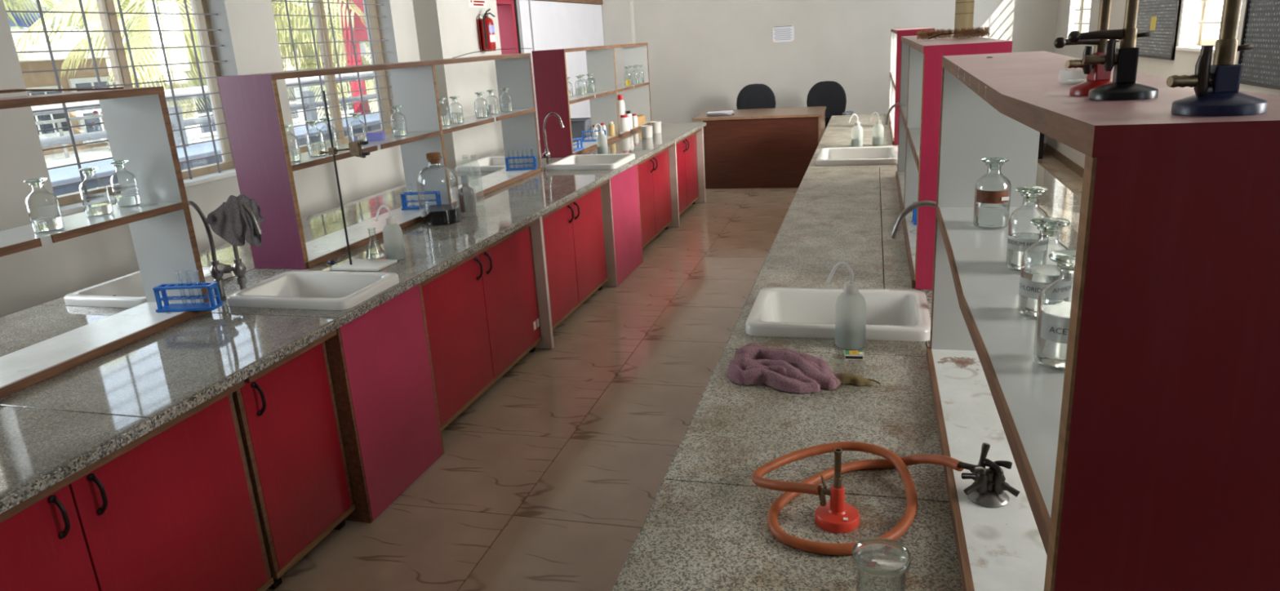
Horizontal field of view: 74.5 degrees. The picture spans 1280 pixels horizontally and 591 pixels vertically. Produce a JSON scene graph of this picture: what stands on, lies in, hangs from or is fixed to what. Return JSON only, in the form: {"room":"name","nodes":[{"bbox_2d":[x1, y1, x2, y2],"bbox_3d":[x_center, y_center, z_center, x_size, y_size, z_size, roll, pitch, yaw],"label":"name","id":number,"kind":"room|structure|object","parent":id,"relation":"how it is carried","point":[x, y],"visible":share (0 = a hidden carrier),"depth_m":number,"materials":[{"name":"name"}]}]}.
{"room":"science classroom","nodes":[
{"label":"science classroom","id":0,"kind":"room"},
{"bbox_2d":[0,0,635,317],"bbox_3d":[-2.442,-1.429,5.608,0.730,3.250,15.650,2,18,16],"label":"wall","id":1,"kind":"structure","parent":0,"point":[416,30],"depth_m":5.63,"materials":[{"name":"paint"}]},
{"bbox_2d":[5,0,236,215],"bbox_3d":[-2.909,-1.245,4.805,0.270,1.300,1.475,2,18,16],"label":"window","id":2,"kind":"structure","parent":1,"relation":"in","point":[69,203],"depth_m":4.80,"materials":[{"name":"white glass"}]},
{"bbox_2d":[271,0,396,153],"bbox_3d":[-2.386,-1.811,6.558,0.270,1.300,1.505,2,18,16],"label":"window","id":3,"kind":"structure","parent":1,"relation":"in","point":[319,15],"depth_m":6.65,"materials":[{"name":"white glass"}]},
{"bbox_2d":[476,8,496,51],"bbox_3d":[-1.472,-2.568,8.145,0.142,0.394,0.208,2,18,16],"label":"fire extinguisher","id":4,"kind":"object","parent":1,"relation":"attached to","point":[486,29],"visible":0.99,"depth_m":8.09,"materials":[{"name":"red paint"}]},
{"bbox_2d":[496,0,520,54],"bbox_3d":[-1.554,-2.106,9.336,0.210,2.270,0.960,2,18,16],"label":"door","id":5,"kind":"structure","parent":1,"relation":"in","point":[508,33],"depth_m":9.44,"materials":[{"name":"pink wood"}]},
{"bbox_2d":[516,0,604,139],"bbox_3d":[-1.032,-2.569,10.631,0.071,2.300,3.890,2,18,16],"label":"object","id":6,"kind":"structure","parent":1,"relation":"in","point":[544,24],"depth_m":10.87,"materials":[{"name":"white paint"}]},
{"bbox_2d":[265,150,1083,590],"bbox_3d":[0.442,0.297,5.296,7.900,0.200,15.600,1,18,15],"label":"floor","id":7,"kind":"structure","parent":0,"point":[549,480],"depth_m":3.91,"materials":[{"name":"tile"}]},
{"bbox_2d":[0,380,273,590],"bbox_3d":[-1.687,0.800,2.305,0.672,0.827,1.145,2,18,16],"label":"base cabinet","id":8,"kind":"object","parent":7,"relation":"on","point":[173,508],"visible":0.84,"depth_m":2.37,"materials":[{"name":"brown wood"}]},
{"bbox_2d":[231,328,355,589],"bbox_3d":[-1.463,0.557,3.055,0.672,0.827,0.455,2,18,16],"label":"base cabinet","id":9,"kind":"object","parent":7,"relation":"on","point":[286,411],"visible":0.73,"depth_m":2.94,"materials":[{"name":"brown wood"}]},
{"bbox_2d":[324,283,444,523],"bbox_3d":[-1.270,0.403,3.524,0.575,0.823,0.590,2,18,16],"label":"base cabinet","id":10,"kind":"object","parent":7,"relation":"on","point":[380,361],"visible":0.41,"depth_m":3.37,"materials":[{"name":"pink laminate"}]},
{"bbox_2d":[420,217,542,431],"bbox_3d":[-1.056,0.117,4.422,0.672,0.827,1.320,2,18,16],"label":"base cabinet","id":11,"kind":"object","parent":7,"relation":"on","point":[482,310],"visible":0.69,"depth_m":4.27,"materials":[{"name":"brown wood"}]},
{"bbox_2d":[530,179,608,349],"bbox_3d":[-0.700,-0.268,5.612,0.675,0.827,1.280,2,18,16],"label":"base cabinet","id":12,"kind":"object","parent":7,"relation":"on","point":[568,242],"visible":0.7,"depth_m":5.42,"materials":[{"name":"red wood"}]},
{"bbox_2d":[600,163,643,286],"bbox_3d":[-0.371,-0.571,6.541,0.575,0.823,0.720,2,18,16],"label":"base cabinet","id":13,"kind":"object","parent":7,"relation":"on","point":[620,201],"visible":0.41,"depth_m":6.33,"materials":[{"name":"pink laminate"}]},
{"bbox_2d":[637,142,674,248],"bbox_3d":[-0.148,-0.868,7.471,0.672,0.827,1.240,2,18,16],"label":"base cabinet","id":14,"kind":"object","parent":7,"relation":"on","point":[654,175],"visible":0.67,"depth_m":7.42,"materials":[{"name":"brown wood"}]},
{"bbox_2d":[667,128,701,227],"bbox_3d":[0.191,-1.232,8.601,0.675,0.827,1.210,2,18,16],"label":"base cabinet","id":15,"kind":"object","parent":7,"relation":"on","point":[683,168],"visible":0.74,"depth_m":8.43,"materials":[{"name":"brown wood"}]},
{"bbox_2d":[695,127,706,202],"bbox_3d":[0.030,-1.428,9.279,1.380,0.820,0.050,2,18,16],"label":"end panel","id":16,"kind":"object","parent":7,"relation":"on","point":[700,135],"visible":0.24,"depth_m":9.08,"materials":[{"name":"beige wood"}]},
{"bbox_2d":[736,83,775,119],"bbox_3d":[1.531,-2.240,11.186,0.750,1.090,0.622,0,17,12],"label":"office chair","id":17,"kind":"object","parent":7,"relation":"on","point":[757,95],"visible":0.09,"depth_m":11.24,"materials":[{"name":"black fabric"}]},
{"bbox_2d":[691,106,826,188],"bbox_3d":[1.464,-1.790,10.171,1.480,0.832,0.970,1,18,15],"label":"desk","id":18,"kind":"object","parent":7,"relation":"on","point":[775,148],"visible":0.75,"depth_m":9.74,"materials":[{"name":"laminate"}]},
{"bbox_2d":[806,80,853,128],"bbox_3d":[2.355,-2.198,10.884,0.750,1.090,0.622,5,19,27],"label":"office chair","id":19,"kind":"object","parent":7,"relation":"on","point":[831,95],"visible":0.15,"depth_m":10.93,"materials":[{"name":"black fabric"}]},
{"bbox_3d":[-1.425,-0.199,5.533,0.650,0.826,8.300,2,18,16],"label":"bench base","id":20,"kind":"object","parent":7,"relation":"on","visible":0},
{"bbox_2d":[0,122,706,514],"bbox_3d":[-1.124,-0.612,5.354,1.426,0.036,8.418,2,18,16],"label":"countertop","id":21,"kind":"structure","parent":20,"relation":"on","point":[52,428],"depth_m":2.89,"materials":[{"name":"stone"}]},
{"bbox_2d":[0,86,209,399],"bbox_3d":[-2.034,-0.079,2.299,0.282,0.828,1.817,2,18,16],"label":"shelf","id":22,"kind":"object","parent":21,"relation":"on","point":[138,125],"visible":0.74,"depth_m":3.02,"materials":[{"name":"white laminate"}]},
{"bbox_2d":[23,177,64,232],"bbox_3d":[-1.877,-0.286,2.647,0.084,0.166,0.085,-14,20,-30],"label":"bottle","id":23,"kind":"object","parent":22,"relation":"on","point":[51,223],"visible":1,"depth_m":2.63,"materials":[{"name":"clear glass"}]},
{"bbox_2d":[0,87,124,93],"bbox_3d":[-2.006,-0.678,2.794,0.530,0.021,0.020,-7,17,-13],"label":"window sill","id":24,"kind":"structure","parent":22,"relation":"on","point":[11,91],"depth_m":2.81,"materials":[{"name":"brown wood"}]},
{"bbox_2d":[77,166,113,216],"bbox_3d":[-1.869,-0.358,2.883,0.084,0.164,0.085,-13,19,-28],"label":"bottle","id":25,"kind":"object","parent":22,"relation":"on","point":[100,209],"visible":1,"depth_m":2.87,"materials":[{"name":"clear glass"}]},
{"bbox_2d":[108,160,141,207],"bbox_3d":[-1.863,-0.406,3.041,0.082,0.164,0.083,-13,19,-28],"label":"bottle","id":26,"kind":"object","parent":22,"relation":"on","point":[133,199],"visible":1,"depth_m":3.02,"materials":[{"name":"clear glass"}]},
{"bbox_2d":[152,270,223,312],"bbox_3d":[-1.678,-0.021,3.116,0.221,0.144,0.076,-2,17,4],"label":"test tube rack","id":27,"kind":"object","parent":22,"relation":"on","point":[211,305],"visible":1,"depth_m":3.11,"materials":[{"name":"blue plastic"}]},
{"bbox_2d":[63,266,232,307],"bbox_3d":[-2.050,0.043,3.572,0.440,0.217,0.485,2,18,16],"label":"sink","id":28,"kind":"object","parent":21,"relation":"in","point":[127,291],"visible":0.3,"depth_m":3.50,"materials":[{"name":"white ceramic"}]},
{"bbox_2d":[187,200,226,300],"bbox_3d":[-1.712,-0.177,3.302,0.207,0.396,0.060,5,19,25],"label":"tap","id":29,"kind":"object","parent":21,"relation":"on","point":[216,269],"visible":0.66,"depth_m":3.28,"materials":[{"name":"grey metal"}]},
{"bbox_2d":[223,203,262,289],"bbox_3d":[-1.539,-0.185,3.292,0.270,0.396,0.075,5,19,26],"label":"tap","id":30,"kind":"object","parent":21,"relation":"on","point":[238,268],"visible":0.59,"depth_m":3.34,"materials":[{"name":"grey metal"}]},
{"bbox_2d":[204,194,264,247],"bbox_3d":[-1.548,-0.284,3.217,0.201,0.202,0.130,-6,17,-9],"label":"rag","id":31,"kind":"object","parent":30,"relation":"hanging from","point":[230,221],"visible":0.96,"depth_m":3.18,"materials":[{"name":"grey fabric"}]},
{"bbox_2d":[226,270,399,310],"bbox_3d":[-1.283,0.059,3.365,0.550,0.217,0.395,2,18,16],"label":"sink","id":32,"kind":"object","parent":21,"relation":"in","point":[292,289],"visible":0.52,"depth_m":3.42,"materials":[{"name":"white ceramic"}]},
{"bbox_2d":[319,90,397,271],"bbox_3d":[-1.264,-0.493,3.621,0.285,0.760,0.160,2,18,16],"label":"stand","id":33,"kind":"object","parent":21,"relation":"on","point":[355,147],"visible":1,"depth_m":3.64,"materials":[{"name":"black metal"}]},
{"bbox_2d":[365,227,385,259],"bbox_3d":[-1.201,-0.237,3.800,0.086,0.133,0.086,2,18,16],"label":"flask","id":34,"kind":"object","parent":21,"relation":"on","point":[374,255],"visible":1,"depth_m":3.79,"materials":[{"name":"clear glass"}]},
{"bbox_2d":[217,53,542,269],"bbox_3d":[-1.257,-0.926,4.907,0.282,0.840,2.747,2,18,16],"label":"shelf","id":35,"kind":"object","parent":21,"relation":"on","point":[251,104],"visible":0.92,"depth_m":4.26,"materials":[{"name":"white laminate"}]},
{"bbox_2d":[284,124,301,162],"bbox_3d":[-1.567,-0.680,3.754,0.082,0.163,0.083,-9,18,-17],"label":"bottle","id":36,"kind":"object","parent":35,"relation":"on","point":[295,156],"visible":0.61,"depth_m":3.75,"materials":[{"name":"clear glass"}]},
{"bbox_2d":[305,120,326,156],"bbox_3d":[-1.509,-0.731,3.912,0.082,0.163,0.083,-9,18,-17],"label":"bottle","id":37,"kind":"object","parent":35,"relation":"on","point":[313,148],"visible":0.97,"depth_m":3.90,"materials":[{"name":"clear glass"}]},
{"bbox_2d":[348,112,368,146],"bbox_3d":[-1.427,-0.841,4.256,0.082,0.163,0.083,-9,18,-17],"label":"bottle","id":38,"kind":"object","parent":35,"relation":"on","point":[355,137],"visible":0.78,"depth_m":4.24,"materials":[{"name":"clear glass"}]},
{"bbox_2d":[361,131,386,140],"bbox_3d":[-1.438,-0.854,4.513,0.145,0.040,0.070,-4,17,0],"label":"tub","id":39,"kind":"object","parent":35,"relation":"on","point":[372,135],"visible":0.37,"depth_m":4.49,"materials":[{"name":"plastic"}]},
{"bbox_2d":[390,105,407,136],"bbox_3d":[-1.328,-0.959,4.625,0.082,0.163,0.083,-9,18,-17],"label":"bottle","id":40,"kind":"object","parent":35,"relation":"on","point":[402,131],"visible":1,"depth_m":4.61,"materials":[{"name":"clear glass"}]},
{"bbox_2d":[400,183,441,209],"bbox_3d":[-1.263,-0.575,4.850,0.221,0.144,0.076,-2,17,5],"label":"test tube rack","id":41,"kind":"object","parent":35,"relation":"on","point":[403,198],"visible":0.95,"depth_m":4.85,"materials":[{"name":"blue plastic"}]},
{"bbox_2d":[448,96,463,123],"bbox_3d":[-1.141,-1.151,5.217,0.082,0.163,0.083,-9,18,-17],"label":"bottle","id":42,"kind":"object","parent":35,"relation":"on","point":[457,117],"visible":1,"depth_m":5.20,"materials":[{"name":"clear glass"}]},
{"bbox_2d":[474,92,488,117],"bbox_3d":[-1.047,-1.253,5.533,0.082,0.163,0.083,-9,18,-17],"label":"bottle","id":43,"kind":"object","parent":35,"relation":"on","point":[482,112],"visible":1,"depth_m":5.52,"materials":[{"name":"clear glass"}]},
{"bbox_2d":[505,148,537,170],"bbox_3d":[-0.869,-0.991,6.139,0.221,0.144,0.076,-3,17,2],"label":"test tube rack","id":44,"kind":"object","parent":35,"relation":"on","point":[507,158],"visible":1,"depth_m":6.13,"materials":[{"name":"blue plastic"}]},
{"bbox_2d":[375,204,405,260],"bbox_3d":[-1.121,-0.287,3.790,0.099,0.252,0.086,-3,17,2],"label":"wash bottle","id":45,"kind":"object","parent":21,"relation":"on","point":[393,242],"visible":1,"depth_m":3.77,"materials":[{"name":"white plastic"}]},
{"bbox_2d":[416,151,462,226],"bbox_3d":[-1.089,-0.580,4.535,0.216,0.373,0.216,2,18,16],"label":"bottle","id":46,"kind":"object","parent":21,"relation":"on","point":[441,214],"visible":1,"depth_m":4.50,"materials":[{"name":"clear glass"}]},
{"bbox_2d":[457,174,475,212],"bbox_3d":[-0.997,-0.588,4.832,0.094,0.205,0.094,2,18,16],"label":"bottle","id":47,"kind":"object","parent":21,"relation":"on","point":[467,196],"visible":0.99,"depth_m":4.80,"materials":[{"name":"clear glass"}]},
{"bbox_2d":[455,155,506,171],"bbox_3d":[-1.129,-0.955,6.665,0.440,0.217,0.570,2,18,16],"label":"sink","id":48,"kind":"object","parent":21,"relation":"in","point":[495,163],"visible":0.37,"depth_m":6.60,"materials":[{"name":"white ceramic"}]},
{"bbox_2d":[542,112,564,164],"bbox_3d":[-0.652,-1.176,6.356,0.186,0.403,0.085,2,18,16],"label":"tap","id":49,"kind":"object","parent":21,"relation":"on","point":[546,154],"visible":0.94,"depth_m":6.37,"materials":[{"name":"silver metal"}]},
{"bbox_2d":[570,117,591,136],"bbox_3d":[-0.658,-1.689,8.460,0.370,0.160,0.270,2,18,16],"label":"tray","id":50,"kind":"object","parent":21,"relation":"on","point":[577,123],"visible":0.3,"depth_m":8.35,"materials":[{"name":"plastic"}]},
{"bbox_2d":[545,153,635,170],"bbox_3d":[-0.366,-0.934,6.444,0.550,0.217,0.570,2,18,16],"label":"sink","id":51,"kind":"object","parent":21,"relation":"in","point":[610,161],"visible":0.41,"depth_m":6.50,"materials":[{"name":"white ceramic"}]},
{"bbox_2d":[531,42,651,158],"bbox_3d":[-0.362,-1.900,7.911,0.282,0.848,2.482,2,18,16],"label":"shelf","id":52,"kind":"object","parent":21,"relation":"on","point":[549,66],"visible":0.89,"depth_m":7.75,"materials":[{"name":"white laminate"}]},
{"bbox_2d":[618,114,630,131],"bbox_3d":[-0.155,-1.702,8.307,0.110,0.155,0.110,2,18,16],"label":"bottle","id":53,"kind":"object","parent":52,"relation":"on","point":[624,121],"visible":0.98,"depth_m":8.27,"materials":[{"name":"white plastic"}]},
{"bbox_2d":[592,123,608,154],"bbox_3d":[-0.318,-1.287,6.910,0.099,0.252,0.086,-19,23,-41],"label":"wash bottle","id":54,"kind":"object","parent":21,"relation":"on","point":[602,140],"visible":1,"depth_m":6.89,"materials":[{"name":"white plastic"}]},
{"bbox_3d":[1.927,-0.148,4.698,0.650,0.826,8.480,1,18,15],"label":"bench base","id":55,"kind":"object","parent":7,"relation":"on","visible":0},
{"bbox_2d":[612,113,1080,590],"bbox_3d":[1.598,-0.655,4.697,1.426,0.185,8.648,1,18,15],"label":"countertop","id":56,"kind":"structure","parent":55,"relation":"on","point":[705,527],"depth_m":1.89,"materials":[{"name":"stone"}]},
{"bbox_2d":[727,342,879,393],"bbox_3d":[0.413,0.192,2.248,0.426,0.055,0.240,9,21,36],"label":"towel","id":57,"kind":"object","parent":56,"relation":"on","point":[785,370],"visible":1,"depth_m":2.22,"materials":[{"name":"fabric"}]},
{"bbox_2d":[745,287,930,342],"bbox_3d":[0.641,0.138,2.724,0.550,0.217,0.410,1,18,15],"label":"sink","id":58,"kind":"object","parent":56,"relation":"in","point":[891,314],"visible":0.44,"depth_m":2.80,"materials":[{"name":"white ceramic"}]},
{"bbox_2d":[826,262,866,350],"bbox_3d":[0.602,0.024,2.425,0.086,0.252,0.099,-16,21,-35],"label":"wash bottle","id":59,"kind":"object","parent":56,"relation":"on","point":[851,304],"visible":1,"depth_m":2.40,"materials":[{"name":"white plastic"}]},
{"bbox_2d":[844,350,863,359],"bbox_3d":[0.600,0.167,2.361,0.052,0.016,0.036,1,17,13],"label":"matchbox","id":60,"kind":"object","parent":56,"relation":"on","point":[848,354],"visible":1,"depth_m":2.35},
{"bbox_2d":[848,113,862,146],"bbox_3d":[1.656,-1.266,6.448,0.099,0.252,0.086,8,20,34],"label":"wash bottle","id":61,"kind":"object","parent":56,"relation":"on","point":[857,130],"visible":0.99,"depth_m":6.42,"materials":[{"name":"white plastic"}]},
{"bbox_2d":[815,146,897,165],"bbox_3d":[1.536,-0.899,5.950,0.550,0.217,0.640,1,18,15],"label":"sink","id":62,"kind":"object","parent":56,"relation":"in","point":[873,155],"visible":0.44,"depth_m":6.13,"materials":[{"name":"white ceramic"}]},
{"bbox_2d":[751,441,964,555],"bbox_3d":[0.391,0.363,1.652,0.402,0.083,0.332,-16,21,-36],"label":"hose","id":63,"kind":"object","parent":56,"relation":"on","point":[809,486],"visible":0.98,"depth_m":1.66,"materials":[{"name":"orange rubber"}]},
{"bbox_2d":[869,111,884,145],"bbox_3d":[1.826,-1.284,6.473,0.086,0.252,0.099,-14,20,-30],"label":"wash bottle","id":64,"kind":"object","parent":56,"relation":"on","point":[877,129],"visible":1,"depth_m":6.45,"materials":[{"name":"white plastic"}]},
{"bbox_2d":[852,537,911,590],"bbox_3d":[0.369,0.450,1.292,0.086,0.124,0.086,1,18,15],"label":"glass jar","id":65,"kind":"object","parent":56,"relation":"on","point":[903,570],"visible":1,"depth_m":1.28,"materials":[{"name":"clear glass"}]},
{"bbox_2d":[888,26,934,145],"bbox_3d":[2.352,-1.909,7.414,0.272,0.840,2.422,1,18,15],"label":"shelf","id":66,"kind":"object","parent":56,"relation":"on","point":[895,33],"visible":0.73,"depth_m":6.46,"materials":[{"name":"white laminate"}]},
{"bbox_2d":[890,200,936,239],"bbox_3d":[0.896,-0.102,2.565,0.260,0.379,0.050,1,18,15],"label":"tap","id":67,"kind":"object","parent":56,"relation":"on","point":[896,228],"visible":0.33,"depth_m":2.54,"materials":[{"name":"grey metal"}]},
{"bbox_2d":[895,34,1012,288],"bbox_3d":[1.363,-0.763,3.890,0.272,0.816,2.392,1,18,15],"label":"shelf","id":68,"kind":"object","parent":56,"relation":"on","point":[921,60],"visible":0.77,"depth_m":2.91,"materials":[{"name":"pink laminate"}]},
{"bbox_2d":[916,28,952,39],"bbox_3d":[1.282,-1.087,3.490,0.264,0.041,0.043,-2,17,4],"label":"brush","id":69,"kind":"object","parent":68,"relation":"on","point":[926,34],"visible":0.93,"depth_m":3.49,"materials":[{"name":"black metal"}]},
{"bbox_2d":[928,26,990,39],"bbox_3d":[1.272,-1.054,3.384,0.043,0.041,0.264,-19,23,-41],"label":"brush","id":70,"kind":"object","parent":68,"relation":"on","point":[979,32],"visible":1,"depth_m":3.34,"materials":[{"name":"black metal"}]},
{"bbox_2d":[952,0,974,37],"bbox_3d":[1.381,-1.258,3.580,0.088,0.305,0.088,1,18,15],"label":"jar","id":71,"kind":"object","parent":68,"relation":"on","point":[964,9],"visible":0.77,"depth_m":3.57,"materials":[{"name":"beige plastic"}]},
{"bbox_2d":[926,50,1279,590],"bbox_3d":[0.690,0.019,1.474,0.243,0.805,1.587,1,18,15],"label":"shelf","id":72,"kind":"object","parent":56,"relation":"on","point":[1151,462],"visible":0.96,"depth_m":0.73,"materials":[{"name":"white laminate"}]},
{"bbox_2d":[957,442,1020,507],"bbox_3d":[0.650,0.329,1.573,0.099,0.104,0.083,-1,17,8],"label":"turret","id":73,"kind":"object","parent":72,"relation":"on","point":[989,485],"visible":1,"depth_m":1.56,"materials":[{"name":"grey metal"}]},
{"bbox_2d":[973,156,1011,229],"bbox_3d":[0.823,-0.241,1.964,0.078,0.162,0.079,4,18,22],"label":"bottle","id":74,"kind":"object","parent":72,"relation":"on","point":[992,213],"visible":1,"depth_m":1.95,"materials":[{"name":"clear glass"}]},
{"bbox_2d":[1005,186,1048,271],"bbox_3d":[0.771,-0.134,1.671,0.076,0.165,0.076,4,19,24],"label":"bottle","id":75,"kind":"object","parent":72,"relation":"on","point":[1017,242],"visible":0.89,"depth_m":1.66,"materials":[{"name":"clear glass"}]},
{"bbox_2d":[1017,217,1071,319],"bbox_3d":[0.687,-0.048,1.423,0.080,0.166,0.080,5,19,25],"label":"bottle","id":76,"kind":"object","parent":72,"relation":"on","point":[1034,277],"visible":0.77,"depth_m":1.41,"materials":[{"name":"clear glass"}]},
{"bbox_2d":[1033,249,1075,371],"bbox_3d":[0.601,0.020,1.181,0.081,0.159,0.082,5,19,27],"label":"bottle","id":77,"kind":"object","parent":72,"relation":"on","point":[1053,324],"visible":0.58,"depth_m":1.17,"materials":[{"name":"clear glass"}]},
{"bbox_2d":[1053,0,1119,95],"bbox_3d":[0.532,-0.324,0.993,0.091,0.170,0.060,-4,17,-1],"label":"burner","id":78,"kind":"object","parent":72,"relation":"on","point":[1097,76],"visible":0.69,"depth_m":1.00,"materials":[{"name":"red paint"}]},
{"bbox_2d":[1067,0,1158,100],"bbox_3d":[0.519,-0.301,0.910,0.087,0.170,0.067,11,22,40],"label":"burner","id":79,"kind":"object","parent":72,"relation":"on","point":[1124,86],"visible":1,"depth_m":0.91,"materials":[{"name":"black paint"}]},
{"bbox_2d":[1166,0,1267,115],"bbox_3d":[0.476,-0.234,0.678,0.067,0.170,0.066,12,23,41],"label":"burner","id":80,"kind":"object","parent":72,"relation":"on","point":[1215,86],"visible":1,"depth_m":0.68,"materials":[{"name":"blue paint"}]},
{"bbox_2d":[633,0,1057,146],"bbox_3d":[2.290,-3.607,11.813,7.900,3.250,0.250,1,18,15],"label":"wall","id":81,"kind":"structure","parent":0,"point":[702,54],"depth_m":11.78,"materials":[{"name":"paint"}]},
{"bbox_2d":[770,23,795,44],"bbox_3d":[1.997,-3.646,11.742,0.340,0.252,0.003,1,18,15],"label":"notice","id":82,"kind":"object","parent":81,"relation":"attached to","point":[780,33],"visible":1,"depth_m":11.74,"materials":[{"name":"paper"}]},
{"bbox_2d":[1046,0,1279,168],"bbox_3d":[3.594,-1.280,3.915,0.300,3.250,15.000,1,18,15],"label":"wall","id":83,"kind":"structure","parent":0,"point":[1184,63],"depth_m":7.07,"materials":[{"name":"paint"}]},
{"bbox_2d":[1044,142,1084,178],"bbox_3d":[3.535,0.221,4.414,0.012,0.100,15.000,1,18,15],"label":"baseboard","id":84,"kind":"structure","parent":83,"relation":"attached to","point":[1078,170],"depth_m":10.12,"materials":[{"name":"brown wood"}]},
{"bbox_2d":[1065,0,1091,39],"bbox_3d":[5.113,-3.743,9.464,0.270,1.690,1.070,1,18,15],"label":"window","id":85,"kind":"structure","parent":83,"relation":"in","point":[1086,9],"depth_m":9.95,"materials":[{"name":"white glass"}]},
{"bbox_2d":[1074,0,1090,32],"bbox_3d":[5.071,-3.754,9.473,0.018,1.670,1.070,1,18,15],"label":"grille","id":86,"kind":"object","parent":85,"relation":"attached to","point":[1086,8],"depth_m":9.65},
{"bbox_2d":[1135,0,1181,60],"bbox_3d":[4.309,-2.473,7.087,0.025,0.900,1.390,1,18,15],"label":"chart","id":87,"kind":"object","parent":83,"relation":"attached to","point":[1161,18],"visible":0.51,"depth_m":6.90,"materials":[{"name":"black paper"}]},
{"bbox_2d":[1175,0,1239,53],"bbox_3d":[4.072,-2.537,5.714,0.270,1.690,1.120,1,18,15],"label":"window","id":88,"kind":"structure","parent":83,"relation":"in","point":[1207,23],"depth_m":6.33,"materials":[{"name":"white glass"}]},
{"bbox_2d":[1191,0,1239,39],"bbox_3d":[4.030,-2.548,5.722,0.018,1.670,1.120,1,18,15],"label":"grille","id":89,"kind":"object","parent":88,"relation":"attached to","point":[1193,22],"depth_m":6.01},
{"bbox_2d":[1237,0,1279,89],"bbox_3d":[3.486,-1.499,4.124,0.025,1.040,2.460,1,18,15],"label":"chart","id":90,"kind":"object","parent":83,"relation":"attached to","point":[1260,64],"visible":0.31,"depth_m":5.07,"materials":[{"name":"black paper"}]},
{"label":"outside","id":91,"kind":"structure","parent":0,"visible":0},
{"bbox_3d":[-27.036,-0.103,23.767,55.400,0.200,90.000,1,18,15],"label":"ground","id":92,"kind":"structure","parent":91,"visible":0},
{"bbox_2d":[3,0,79,35],"bbox_3d":[-9.135,-1.349,10.915,4.166,7.590,4.673,10,21,37],"label":"coconut palm","id":93,"kind":"object","parent":92,"relation":"on","point":[9,3],"visible":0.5,"depth_m":12.14,"materials":[{"name":"green plant"}]},
{"bbox_2d":[10,29,196,168],"bbox_3d":[-13.782,-1.214,14.326,8.600,5.880,7.700,2,18,16],"label":"building","id":94,"kind":"structure","parent":92,"relation":"on","point":[36,62],"depth_m":14.62,"materials":[{"name":"concrete"}]},
{"bbox_2d":[6,0,72,28],"bbox_3d":[-11.548,-4.863,14.504,2.200,0.585,2.000,2,18,16],"label":"tarpaulin","id":95,"kind":"object","parent":94,"relation":"on","point":[19,22],"visible":0.21,"depth_m":15.06,"materials":[{"name":"blue plastic"}]},
{"bbox_2d":[10,0,368,49],"bbox_3d":[-15.619,-7.927,29.454,9.373,10.608,46.253,3,18,21],"label":"foliage","id":96,"kind":"object","parent":92,"relation":"on","point":[46,5],"visible":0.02,"depth_m":26.04,"materials":[{"name":"green plant"}]},
{"bbox_2d":[15,0,378,122],"bbox_3d":[-5.280,-1.415,11.996,4.621,6.642,4.443,-7,17,-11],"label":"coconut palm","id":97,"kind":"object","parent":92,"relation":"on","point":[171,38],"visible":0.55,"depth_m":9.94,"materials":[{"name":"green plant"}]},
{"bbox_2d":[82,3,315,89],"bbox_3d":[-8.723,-3.237,18.251,4.606,6.880,4.368,-2,17,5],"label":"coconut palm","id":98,"kind":"object","parent":92,"relation":"on","point":[99,24],"visible":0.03,"depth_m":16.83,"materials":[{"name":"green plant"}]},
{"bbox_2d":[60,0,351,128],"bbox_3d":[-6.475,-2.029,14.126,4.382,6.713,4.204,9,21,35],"label":"coconut palm","id":99,"kind":"object","parent":92,"relation":"on","point":[94,36],"visible":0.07,"depth_m":13.14,"materials":[{"name":"green plant"}]},
{"bbox_2d":[31,71,381,196],"bbox_3d":[-3.869,0.731,7.359,0.811,4.870,15.000,2,18,16],"label":"bus","id":100,"kind":"object","parent":92,"relation":"on","point":[66,175],"visible":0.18,"depth_m":7.33,"materials":[{"name":"concrete"}]},
{"bbox_2d":[105,48,377,142],"bbox_3d":[-11.471,-4.194,24.472,6.250,5.400,12.100,2,18,16],"label":"house","id":101,"kind":"structure","parent":92,"relation":"on","point":[201,134],"depth_m":20.02,"materials":[{"name":"white paint"}]},
{"bbox_2d":[168,0,378,121],"bbox_3d":[-4.895,-2.356,14.777,4.039,6.776,4.930,5,19,27],"label":"coconut palm","id":102,"kind":"object","parent":92,"relation":"on","point":[304,6],"visible":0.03,"depth_m":13.15,"materials":[{"name":"green plant"}]},
{"bbox_2d":[337,0,369,115],"bbox_3d":[-3.418,-1.439,11.076,0.130,7.000,0.425,2,18,16],"label":"post","id":103,"kind":"object","parent":92,"relation":"on","point":[358,34],"visible":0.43,"depth_m":10.46,"materials":[{"name":"concrete"}]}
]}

